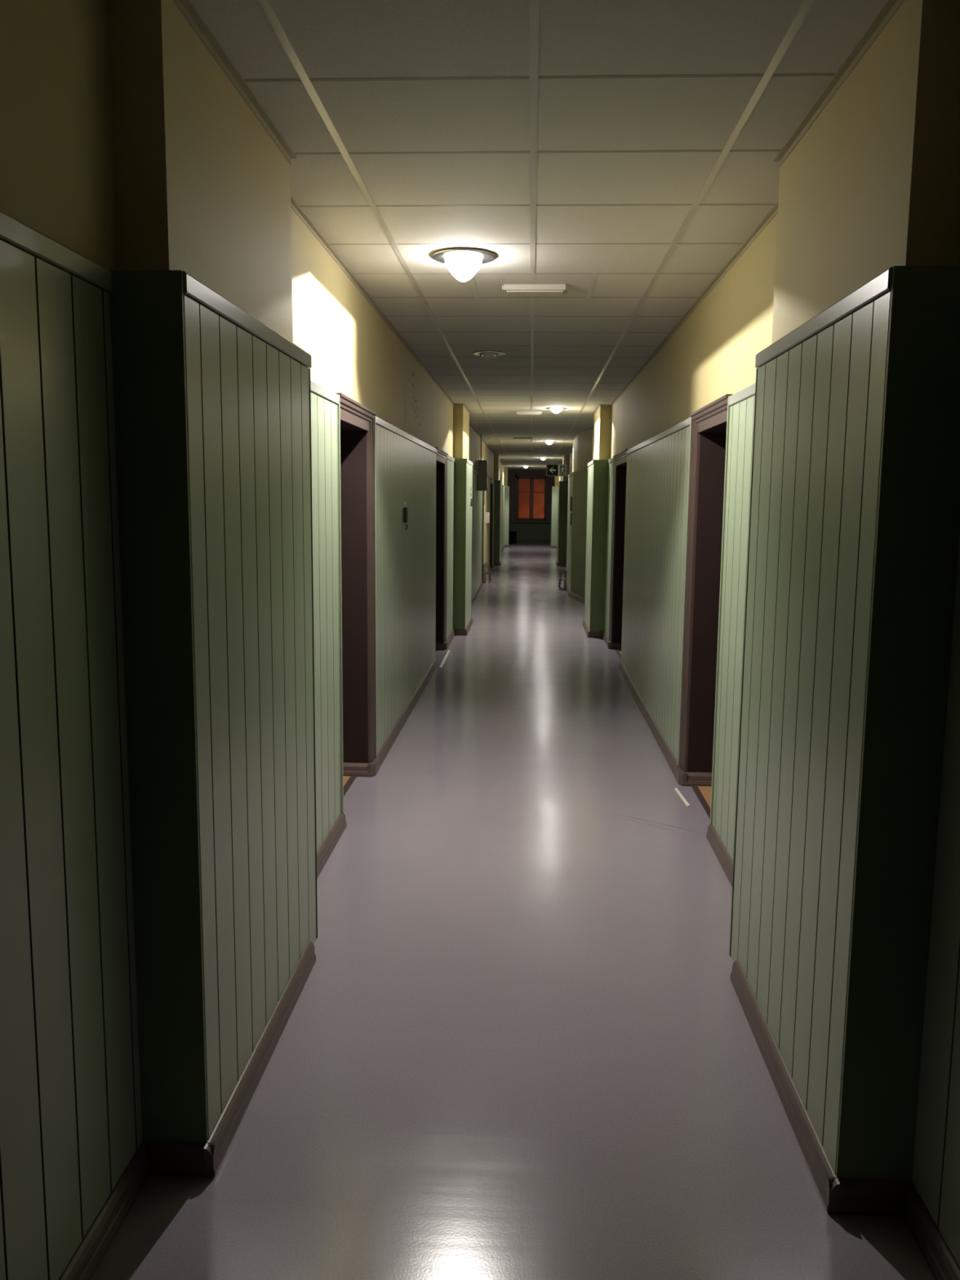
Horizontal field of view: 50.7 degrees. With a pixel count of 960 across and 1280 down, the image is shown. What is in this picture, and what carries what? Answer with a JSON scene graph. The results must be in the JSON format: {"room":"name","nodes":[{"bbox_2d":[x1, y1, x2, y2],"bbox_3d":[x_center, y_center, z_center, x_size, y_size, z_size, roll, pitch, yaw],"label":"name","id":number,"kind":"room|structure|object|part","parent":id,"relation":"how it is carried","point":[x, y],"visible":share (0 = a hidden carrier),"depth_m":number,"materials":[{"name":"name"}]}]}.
{"room":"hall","nodes":[
{"label":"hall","id":0,"kind":"room"},
{"bbox_2d":[106,0,317,1146],"bbox_3d":[-0.711,-0.171,2.936,0.201,2.781,1.310,1,8,3],"label":"pillar","id":1,"kind":"structure","parent":0,"point":[212,386],"depth_m":2.45,"materials":[{"name":"paint"}]},
{"bbox_3d":[-0.654,0.172,2.963,0.067,2.035,1.252,1,8,3],"label":"panel","id":2,"kind":"part","parent":1,"relation":"part of","materials":[{"name":"green wood"}]},
{"bbox_2d":[0,0,505,1279],"bbox_3d":[-0.396,-1.840,14.927,0.500,2.811,48.000,1,8,3],"label":"wall","id":3,"kind":"structure","parent":0,"point":[71,1119],"depth_m":2.08,"materials":[{"name":"paint"}]},
{"bbox_3d":[-1.107,1.022,-3.221,0.028,2.035,11.237,1,8,3],"label":"wall panel","id":4,"kind":"part","parent":3,"relation":"part of","materials":[{"name":"green wood"}]},
{"bbox_2d":[57,940,315,1279],"bbox_3d":[-0.984,1.945,-2.522,0.186,0.076,12.382,1,8,3],"label":"baseboard","id":5,"kind":"structure","parent":3,"relation":"attached to","point":[172,1158],"depth_m":2.46,"materials":[{"name":"brown wood"}]},
{"bbox_2d":[173,0,296,164],"bbox_3d":[-0.655,-1.522,2.792,0.022,0.024,1.223,1,8,3],"label":"trim","id":6,"kind":"structure","parent":3,"relation":"attached to","point":[186,7],"depth_m":2.70,"materials":[{"name":"paint"}]},
{"bbox_3d":[-0.728,-0.012,4.289,0.028,2.035,1.321,1,8,3],"label":"wall panel","id":7,"kind":"part","parent":3,"relation":"part of","materials":[{"name":"green wood"}]},
{"bbox_2d":[316,813,346,878],"bbox_3d":[-0.713,0.988,4.426,0.026,0.076,1.321,1,8,3],"label":"baseboard","id":8,"kind":"structure","parent":3,"relation":"attached to","point":[332,838],"depth_m":4.71,"materials":[{"name":"wood"}]},
{"bbox_2d":[334,392,379,796],"bbox_3d":[-0.857,-0.145,5.502,0.454,2.225,1.099,1,8,3],"label":"door","id":9,"kind":"structure","parent":3,"relation":"in","point":[357,480],"depth_m":5.89,"materials":[{"name":"brown wood"}]},
{"bbox_3d":[-0.647,-1.187,5.347,0.034,0.115,1.094,1,8,3],"label":"head casing","id":10,"kind":"part","parent":9,"relation":"part of","materials":[{"name":"brown wood"}]},
{"bbox_3d":[-0.636,-0.256,5.954,0.028,2.125,0.148,1,8,3],"label":"casing","id":11,"kind":"part","parent":9,"relation":"part of","materials":[{"name":"brown wood"}]},
{"bbox_2d":[290,195,454,405],"bbox_3d":[-0.526,-2.206,7.738,0.020,0.020,8.760,1,8,3],"label":"trim","id":12,"kind":"structure","parent":3,"relation":"attached to","point":[295,206],"depth_m":5.21,"materials":[{"name":"paint"}]},
{"bbox_3d":[-0.542,-0.518,7.965,0.028,2.035,3.909,1,8,3],"label":"wall panel","id":13,"kind":"part","parent":3,"relation":"part of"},
{"bbox_2d":[404,502,408,529],"bbox_3d":[-0.536,-0.902,7.382,0.028,0.204,0.090,1,8,3],"label":"wall box","id":14,"kind":"object","parent":3,"relation":"attached to","point":[406,509],"visible":1,"depth_m":7.34,"materials":[{"name":"black plastic"}]},
{"bbox_2d":[376,657,437,767],"bbox_3d":[-0.527,0.482,8.102,0.026,0.076,3.909,1,8,3],"label":"baseboard","id":15,"kind":"structure","parent":3,"relation":"attached to","point":[384,749],"depth_m":7.45,"materials":[{"name":"brown wood"}]},
{"bbox_2d":[435,447,448,652],"bbox_3d":[-0.603,-0.837,10.528,0.454,2.225,1.239,1,8,3],"label":"door","id":16,"kind":"structure","parent":3,"relation":"in","point":[442,643],"depth_m":10.99,"materials":[{"name":"brown wood"}]},
{"bbox_3d":[-0.393,-1.879,10.373,0.034,0.115,1.234,1,8,3],"label":"head casing","id":17,"kind":"part","parent":16,"relation":"part of","materials":[{"name":"brown wood"}]},
{"bbox_3d":[-0.379,-0.958,11.049,0.028,2.125,0.148,1,8,3],"label":"casing","id":18,"kind":"part","parent":16,"relation":"part of","materials":[{"name":"brown wood"}]},
{"bbox_3d":[-0.356,-1.025,11.651,0.028,2.035,1.059,1,8,3],"label":"wall panel","id":19,"kind":"part","parent":3,"relation":"part of","materials":[{"name":"green wood"}]},
{"bbox_2d":[446,617,472,646],"bbox_3d":[-0.237,-0.112,12.418,0.171,0.076,2.340,1,8,3],"label":"baseboard","id":20,"kind":"structure","parent":3,"relation":"attached to","point":[457,631],"depth_m":12.29,"materials":[{"name":"wood"}]},
{"bbox_2d":[462,403,471,413],"bbox_3d":[-0.160,-2.880,12.655,0.022,0.024,1.230,1,8,3],"label":"trim","id":21,"kind":"structure","parent":3,"relation":"attached to","point":[464,404],"depth_m":12.59,"materials":[{"name":"paint"}]},
{"bbox_2d":[471,582,482,604],"bbox_3d":[-0.102,-0.677,16.522,0.026,0.076,5.829,1,8,3],"label":"baseboard","id":22,"kind":"structure","parent":3,"relation":"attached to","point":[479,588],"depth_m":17.38,"materials":[{"name":"brown wood"}]},
{"bbox_3d":[-0.117,-1.677,16.385,0.028,2.035,5.829,1,8,3],"label":"wall panel","id":23,"kind":"part","parent":3,"relation":"part of","materials":[{"name":"green wood"}]},
{"bbox_2d":[469,422,494,454],"bbox_3d":[0.055,-3.790,19.245,0.020,0.020,12.080,1,8,3],"label":"trim","id":24,"kind":"structure","parent":3,"relation":"attached to","point":[470,424],"depth_m":18.15,"materials":[{"name":"paint"}]},
{"bbox_3d":[0.044,-2.181,19.290,0.052,2.300,0.070,1,8,3],"label":"corner post","id":25,"kind":"part","parent":3,"relation":"part of","materials":[{"name":"green wood"}]},
{"bbox_2d":[484,511,489,523],"bbox_3d":[0.130,-2.425,20.079,0.115,0.210,0.006,1,8,3],"label":"paper notice","id":26,"kind":"object","parent":3,"relation":"attached to","point":[486,514],"visible":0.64,"depth_m":20.07,"materials":[{"name":"white paper"}]},
{"bbox_2d":[489,478,493,568],"bbox_3d":[0.077,-2.690,23.984,0.454,2.225,1.299,1,8,3],"label":"door","id":27,"kind":"structure","parent":3,"relation":"in","point":[491,479],"depth_m":24.48,"materials":[{"name":"brown wood"}]},
{"bbox_3d":[0.302,-2.814,24.535,0.028,2.125,0.148,1,8,3],"label":"casing","id":28,"kind":"part","parent":27,"relation":"part of","materials":[{"name":"brown wood"}]},
{"bbox_3d":[0.316,-2.860,24.973,0.028,2.035,0.729,1,8,3],"label":"wall panel","id":29,"kind":"part","parent":3,"relation":"part of","materials":[{"name":"green wood"}]},
{"bbox_2d":[493,560,502,565],"bbox_3d":[0.467,-1.993,26.084,0.154,0.076,1.294,1,8,3],"label":"baseboard","id":30,"kind":"structure","parent":3,"relation":"attached to","point":[500,562],"depth_m":25.45,"materials":[{"name":"brown wood"}]},
{"bbox_3d":[0.699,-3.903,32.552,0.028,2.035,6.149,1,8,3],"label":"wall panel","id":31,"kind":"part","parent":3,"relation":"part of","materials":[{"name":"green wood"}]},
{"bbox_2d":[453,404,473,630],"bbox_3d":[-0.221,-1.528,12.788,0.186,2.781,1.340,1,8,3],"label":"pillar","id":32,"kind":"structure","parent":0,"point":[463,467],"depth_m":12.21,"materials":[{"name":"paint"}]},
{"bbox_3d":[-0.167,-1.183,12.804,0.055,2.035,1.258,1,8,3],"label":"panel","id":33,"kind":"part","parent":32,"relation":"part of","materials":[{"name":"green wood"}]},
{"bbox_2d":[493,453,502,562],"bbox_3d":[0.447,-3.341,25.962,0.191,2.781,1.370,1,8,3],"label":"pillar","id":34,"kind":"structure","parent":0,"point":[498,483],"depth_m":25.33,"materials":[{"name":"paint"}]},
{"bbox_3d":[0.499,-2.994,25.958,0.062,2.035,1.248,1,8,3],"label":"panel","id":35,"kind":"part","parent":34,"relation":"part of","materials":[{"name":"green wood"}]},
{"bbox_2d":[504,467,510,544],"bbox_3d":[0.959,-4.753,36.213,0.181,2.781,1.350,1,8,3],"label":"pillar","id":36,"kind":"structure","parent":0,"point":[506,469],"depth_m":35.59,"materials":[{"name":"paint"}]},
{"bbox_3d":[1.002,-4.406,36.209,0.072,2.035,1.228,1,8,3],"label":"panel","id":37,"kind":"part","parent":36,"relation":"part of","materials":[{"name":"green wood"}]},
{"bbox_2d":[89,542,936,1279],"bbox_3d":[0.733,-0.372,15.072,2.120,0.125,48.000,1,8,3],"label":"floor","id":38,"kind":"structure","parent":0,"point":[518,1042],"depth_m":3.02,"materials":[{"name":"grey laminate"}]},
{"bbox_2d":[439,649,449,667],"bbox_3d":[-0.363,0.191,10.475,0.027,0.005,1.160,1,8,2],"label":"floor strip","id":39,"kind":"object","parent":38,"relation":"on","point":[448,651],"visible":1,"depth_m":10.41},
{"bbox_2d":[483,562,490,582],"bbox_3d":[0.144,-1.347,20.324,0.133,0.369,0.620,1,8,3],"label":"stool","id":40,"kind":"object","parent":38,"relation":"on","point":[488,572],"visible":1,"depth_m":20.10,"materials":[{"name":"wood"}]},
{"bbox_2d":[509,531,517,543],"bbox_3d":[1.253,-3.879,38.365,0.310,0.466,0.310,1,8,3],"label":"waste bin","id":41,"kind":"object","parent":38,"relation":"on","point":[513,535],"visible":0.96,"depth_m":38.26,"materials":[{"name":"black plastic"}]},
{"bbox_2d":[558,568,566,590],"bbox_3d":[1.541,-1.139,18.918,0.133,0.369,0.620,1,8,3],"label":"stool","id":42,"kind":"object","parent":38,"relation":"on","point":[564,579],"visible":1,"depth_m":18.75,"materials":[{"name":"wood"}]},
{"bbox_2d":[674,787,689,806],"bbox_3d":[1.124,0.874,5.643,0.018,0.005,0.359,0,8,-1],"label":"floor strip","id":43,"kind":"object","parent":38,"relation":"on","point":[679,793],"visible":1,"depth_m":5.62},
{"bbox_2d":[507,470,554,541],"bbox_3d":[1.954,-5.110,38.757,2.800,2.811,0.320,1,8,3],"label":"wall","id":44,"kind":"structure","parent":0,"point":[526,531],"depth_m":38.69,"materials":[{"name":"paint"}]},
{"bbox_2d":[509,541,550,543],"bbox_3d":[1.921,-3.732,38.773,1.780,0.076,0.026,1,8,3],"label":"baseboard","id":45,"kind":"structure","parent":44,"relation":"attached to","point":[517,542],"depth_m":38.76,"materials":[{"name":"brown wood"}]},
{"bbox_3d":[1.931,-4.118,38.743,1.790,0.670,0.021,1,8,3],"label":"wall panel","id":46,"kind":"part","parent":44,"relation":"part of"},
{"bbox_2d":[512,474,549,522],"bbox_3d":[1.959,-5.378,38.568,1.380,1.805,0.280,1,8,3],"label":"window","id":47,"kind":"structure","parent":44,"relation":"in","point":[531,500],"depth_m":38.63,"materials":[{"name":"glass"}]},
{"bbox_3d":[1.683,-5.391,38.658,0.551,1.610,0.055,1,8,3],"label":"sash","id":48,"kind":"part","parent":47,"relation":"part of","materials":[{"name":"glass"}]},
{"bbox_3d":[1.684,-5.391,38.659,0.415,1.474,0.004,1,8,3],"label":"pane","id":49,"kind":"part","parent":47,"relation":"part of","materials":[{"name":"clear glass"}]},
{"bbox_3d":[1.948,-4.499,38.649,1.380,0.040,0.200,1,8,3],"label":"sill","id":50,"kind":"part","parent":47,"relation":"part of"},
{"bbox_3d":[2.242,-5.382,38.631,0.551,1.610,0.055,1,8,3],"label":"sash","id":51,"kind":"part","parent":47,"relation":"part of","materials":[{"name":"glass"}]},
{"bbox_3d":[2.242,-5.382,38.632,0.415,1.474,0.004,1,8,3],"label":"pane","id":52,"kind":"part","parent":47,"relation":"part of","materials":[{"name":"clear glass"}]},
{"bbox_2d":[189,0,887,470],"bbox_3d":[0.759,-3.206,14.634,1.980,0.102,48.091,1,8,3],"label":"ceiling","id":53,"kind":"structure","parent":0,"point":[620,153],"depth_m":3.33,"materials":[{"name":"tile"}]},
{"bbox_2d":[431,248,496,269],"bbox_3d":[-0.078,-1.738,4.747,0.304,0.117,0.304,1,8,3],"label":"ceiling lamp","id":54,"kind":"object","parent":53,"relation":"attached to","point":[457,258],"visible":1,"depth_m":4.69,"materials":[{"name":"glass"}]},
{"bbox_2d":[476,432,488,490],"bbox_3d":[0.053,-3.041,17.316,0.174,0.975,0.440,1,8,3],"label":"loudspeaker","id":55,"kind":"object","parent":53,"relation":"hanging from","point":[482,465],"visible":1,"depth_m":17.14,"materials":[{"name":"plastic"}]},
{"bbox_3d":[0.120,-2.810,17.345,0.012,0.480,0.410,1,8,3],"label":"cabinet door","id":56,"kind":"part","parent":55,"relation":"part of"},
{"bbox_2d":[472,351,506,360],"bbox_3d":[0.071,-2.200,7.880,0.258,0.058,0.258,1,8,3],"label":"ceiling lamp","id":57,"kind":"object","parent":53,"relation":"attached to","point":[486,355],"visible":1,"depth_m":7.83,"materials":[{"name":"metal"}]},
{"bbox_3d":[0.071,-2.198,7.880,0.150,0.055,0.150,1,8,3],"label":"lamp shade","id":58,"kind":"part","parent":57,"relation":"part of","materials":[{"name":"white plastic"}]},
{"bbox_2d":[515,411,542,415],"bbox_3d":[0.628,-2.920,13.059,0.346,0.039,0.140,1,8,3],"label":"recessed light","id":59,"kind":"object","parent":53,"relation":"in","point":[518,413],"visible":1,"depth_m":13.00,"materials":[{"name":"white plastic"}]},
{"bbox_2d":[516,413,540,415],"bbox_3d":[0.628,-2.905,13.061,0.300,0.009,0.110,1,8,3],"label":"diffuser","id":60,"kind":"object","parent":59,"relation":"attached to","point":[517,414],"depth_m":13.02,"materials":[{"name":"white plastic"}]},
{"bbox_2d":[502,284,567,296],"bbox_3d":[0.292,-1.866,5.409,0.346,0.039,0.140,1,8,3],"label":"ceiling lamp","id":61,"kind":"object","parent":53,"relation":"in","point":[510,290],"visible":1,"depth_m":5.35,"materials":[{"name":"white plastic"}]},
{"bbox_2d":[506,290,563,296],"bbox_3d":[0.291,-1.851,5.411,0.300,0.009,0.110,1,8,3],"label":"diffuser","id":62,"kind":"object","parent":61,"relation":"attached to","point":[509,293],"depth_m":5.40,"materials":[{"name":"white plastic"}]},
{"bbox_2d":[546,407,566,411],"bbox_3d":[0.944,-2.837,12.549,0.258,0.058,0.258,1,8,3],"label":"ceiling lamp","id":63,"kind":"object","parent":53,"relation":"attached to","point":[553,409],"visible":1,"depth_m":12.50,"materials":[{"name":"glass"}]},
{"bbox_2d":[546,447,568,475],"bbox_3d":[1.650,-3.805,21.628,0.460,0.611,0.029,1,8,3],"label":"exit sign","id":64,"kind":"object","parent":53,"relation":"hanging from","point":[551,469],"visible":1,"depth_m":21.64,"materials":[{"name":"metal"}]},
{"bbox_3d":[1.648,-3.626,21.653,0.460,0.249,0.028,1,8,3],"label":"sign frame","id":65,"kind":"part","parent":64,"relation":"part of","materials":[{"name":"plastic"}]},
{"bbox_2d":[550,475,558,546],"bbox_3d":[2.634,-4.677,35.785,0.231,2.781,1.450,1,8,3],"label":"pillar","id":66,"kind":"structure","parent":0,"point":[554,489],"depth_m":35.11,"materials":[{"name":"paint"}]},
{"bbox_3d":[2.569,-4.332,35.786,0.102,2.035,1.328,1,8,3],"label":"panel","id":67,"kind":"part","parent":66,"relation":"part of","materials":[{"name":"green wood"}]},
{"bbox_2d":[556,454,568,562],"bbox_3d":[2.135,-3.344,26.099,0.251,2.781,1.330,1,8,3],"label":"pillar","id":68,"kind":"structure","parent":0,"point":[562,485],"depth_m":25.49,"materials":[{"name":"paint"}]},
{"bbox_3d":[2.060,-2.998,26.101,0.102,2.035,1.208,1,8,3],"label":"panel","id":69,"kind":"part","parent":68,"relation":"part of","materials":[{"name":"green wood"}]},
{"bbox_2d":[566,428,591,598],"bbox_3d":[1.709,-2.182,17.659,0.252,2.781,3.610,1,8,3],"label":"pillar","id":70,"kind":"structure","parent":0,"point":[582,442],"depth_m":16.80,"materials":[{"name":"paint"}]},
{"bbox_3d":[1.656,-1.931,18.350,0.076,2.035,2.197,1,8,3],"label":"panel","id":71,"kind":"part","parent":70,"relation":"part of","materials":[{"name":"green wood"}]},
{"bbox_2d":[569,496,572,511],"bbox_3d":[1.572,-2.349,17.512,0.024,0.250,0.250,1,8,3],"label":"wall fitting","id":72,"kind":"object","parent":70,"relation":"attached to","point":[571,498],"visible":1,"depth_m":17.39,"materials":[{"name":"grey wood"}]},
{"bbox_2d":[584,404,612,633],"bbox_3d":[1.474,-1.502,12.721,0.221,2.781,1.370,1,8,3],"label":"pillar","id":73,"kind":"structure","parent":0,"point":[598,468],"depth_m":12.11,"materials":[{"name":"paint"}]},
{"bbox_3d":[1.399,-1.154,12.708,0.072,2.035,1.218,1,8,3],"label":"panel","id":74,"kind":"part","parent":73,"relation":"part of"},
{"bbox_2d":[556,213,959,1266],"bbox_3d":[1.888,-1.802,14.817,0.486,2.811,48.000,1,8,3],"label":"wall","id":75,"kind":"structure","parent":0,"point":[711,356],"depth_m":4.73,"materials":[{"name":"paint"}]},
{"bbox_2d":[555,560,565,565],"bbox_3d":[2.080,-1.997,26.225,0.211,0.076,1.254,1,8,3],"label":"baseboard","id":76,"kind":"structure","parent":75,"relation":"attached to","point":[557,562],"depth_m":25.61,"materials":[{"name":"wood"}]},
{"bbox_3d":[2.133,-2.726,24.137,0.031,2.035,2.719,1,8,3],"label":"wall panel","id":77,"kind":"part","parent":75,"relation":"part of","materials":[{"name":"green wood"}]},
{"bbox_2d":[564,581,584,604],"bbox_3d":[1.600,-0.842,17.806,0.152,0.084,3.576,0,8,-1],"label":"baseboard","id":78,"kind":"structure","parent":75,"relation":"attached to","point":[577,597],"depth_m":16.94,"materials":[{"name":"brown wood"}]},
{"bbox_2d":[582,619,608,646],"bbox_3d":[1.411,-0.101,12.458,0.203,0.076,2.020,1,8,3],"label":"baseboard","id":79,"kind":"structure","parent":75,"relation":"attached to","point":[589,633],"depth_m":12.21,"materials":[{"name":"wood"}]},
{"bbox_2d":[592,404,600,415],"bbox_3d":[1.445,-2.857,12.602,0.022,0.024,1.240,1,8,3],"label":"trim","id":80,"kind":"structure","parent":75,"relation":"attached to","point":[598,406],"depth_m":12.58,"materials":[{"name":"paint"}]},
{"bbox_3d":[1.505,-1.014,11.700,0.031,2.035,0.779,1,8,3],"label":"wall panel","id":81,"kind":"part","parent":75,"relation":"part of","materials":[{"name":"green wood"}]},
{"bbox_2d":[607,448,628,660],"bbox_3d":[1.641,-0.821,10.569,0.467,2.225,1.499,1,8,3],"label":"door","id":82,"kind":"structure","parent":75,"relation":"in","point":[620,468],"depth_m":11.17,"materials":[{"name":"brown wood"}]},
{"bbox_3d":[1.474,-0.966,11.238,0.032,2.125,0.148,1,8,3],"label":"casing","id":83,"kind":"part","parent":82,"relation":"part of","materials":[{"name":"brown wood"}]},
{"bbox_3d":[1.447,-1.869,10.434,0.038,0.115,1.494,1,8,3],"label":"head casing","id":84,"kind":"part","parent":82,"relation":"part of","materials":[{"name":"brown wood"}]},
{"bbox_2d":[618,661,678,776],"bbox_3d":[1.275,0.513,8.005,0.026,0.076,3.969,1,8,3],"label":"baseboard","id":85,"kind":"structure","parent":75,"relation":"attached to","point":[666,751],"depth_m":7.33,"materials":[{"name":"wood"}]},
{"bbox_3d":[1.311,-0.486,7.866,0.031,2.035,3.969,1,8,3],"label":"wall panel","id":86,"kind":"part","parent":75,"relation":"part of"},
{"bbox_2d":[610,202,777,406],"bbox_3d":[1.333,-2.181,7.688,0.020,0.020,8.720,1,8,3],"label":"trim","id":87,"kind":"structure","parent":75,"relation":"attached to","point":[772,213],"depth_m":5.24,"materials":[{"name":"paint"}]},
{"bbox_2d":[675,394,732,819],"bbox_3d":[1.378,-0.104,5.359,0.467,2.225,1.089,1,8,3],"label":"door frame","id":88,"kind":"structure","parent":75,"relation":"in","point":[694,769],"depth_m":5.75,"materials":[{"name":"brown wood"}]},
{"bbox_3d":[1.200,-0.220,5.826,0.032,2.125,0.148,1,8,3],"label":"casing","id":89,"kind":"part","parent":88,"relation":"part of","materials":[{"name":"wood"}]},
{"bbox_3d":[1.184,-1.152,5.224,0.038,0.115,1.084,1,8,3],"label":"head casing","id":90,"kind":"part","parent":88,"relation":"part of","materials":[{"name":"brown wood"}]},
{"bbox_2d":[706,823,733,886],"bbox_3d":[1.090,1.016,4.354,0.026,0.076,1.229,1,8,3],"label":"baseboard","id":91,"kind":"structure","parent":75,"relation":"attached to","point":[716,843],"depth_m":4.62,"materials":[{"name":"wood"}]},
{"bbox_3d":[1.127,0.017,4.215,0.031,2.035,1.229,1,8,3],"label":"wall panel","id":92,"kind":"part","parent":75,"relation":"part of","materials":[{"name":"green wood"}]},
{"bbox_2d":[773,0,904,167],"bbox_3d":[0.957,-1.500,2.749,0.022,0.024,1.275,1,8,3],"label":"trim","id":93,"kind":"structure","parent":75,"relation":"attached to","point":[891,7],"depth_m":2.67,"materials":[{"name":"paint"}]},
{"bbox_2d":[729,959,959,1279],"bbox_3d":[0.652,1.975,-2.621,0.198,0.076,12.340,1,8,3],"label":"baseboard","id":94,"kind":"structure","parent":75,"relation":"attached to","point":[846,1196],"depth_m":2.35,"materials":[{"name":"wood"}]},
{"bbox_3d":[0.746,1.055,-3.327,0.031,2.035,11.204,1,8,3],"label":"wall panel","id":95,"kind":"part","parent":75,"relation":"part of","materials":[{"name":"green wood"}]},
{"bbox_2d":[729,0,959,1186],"bbox_3d":[0.979,-0.145,2.869,0.216,2.781,1.405,1,8,3],"label":"pillar","id":96,"kind":"structure","parent":0,"point":[854,531],"depth_m":2.34,"materials":[{"name":"paint"}]},
{"bbox_3d":[0.909,0.203,2.851,0.077,2.035,1.243,1,8,3],"label":"panel","id":97,"kind":"part","parent":96,"relation":"part of","materials":[{"name":"green wood"}]}
]}

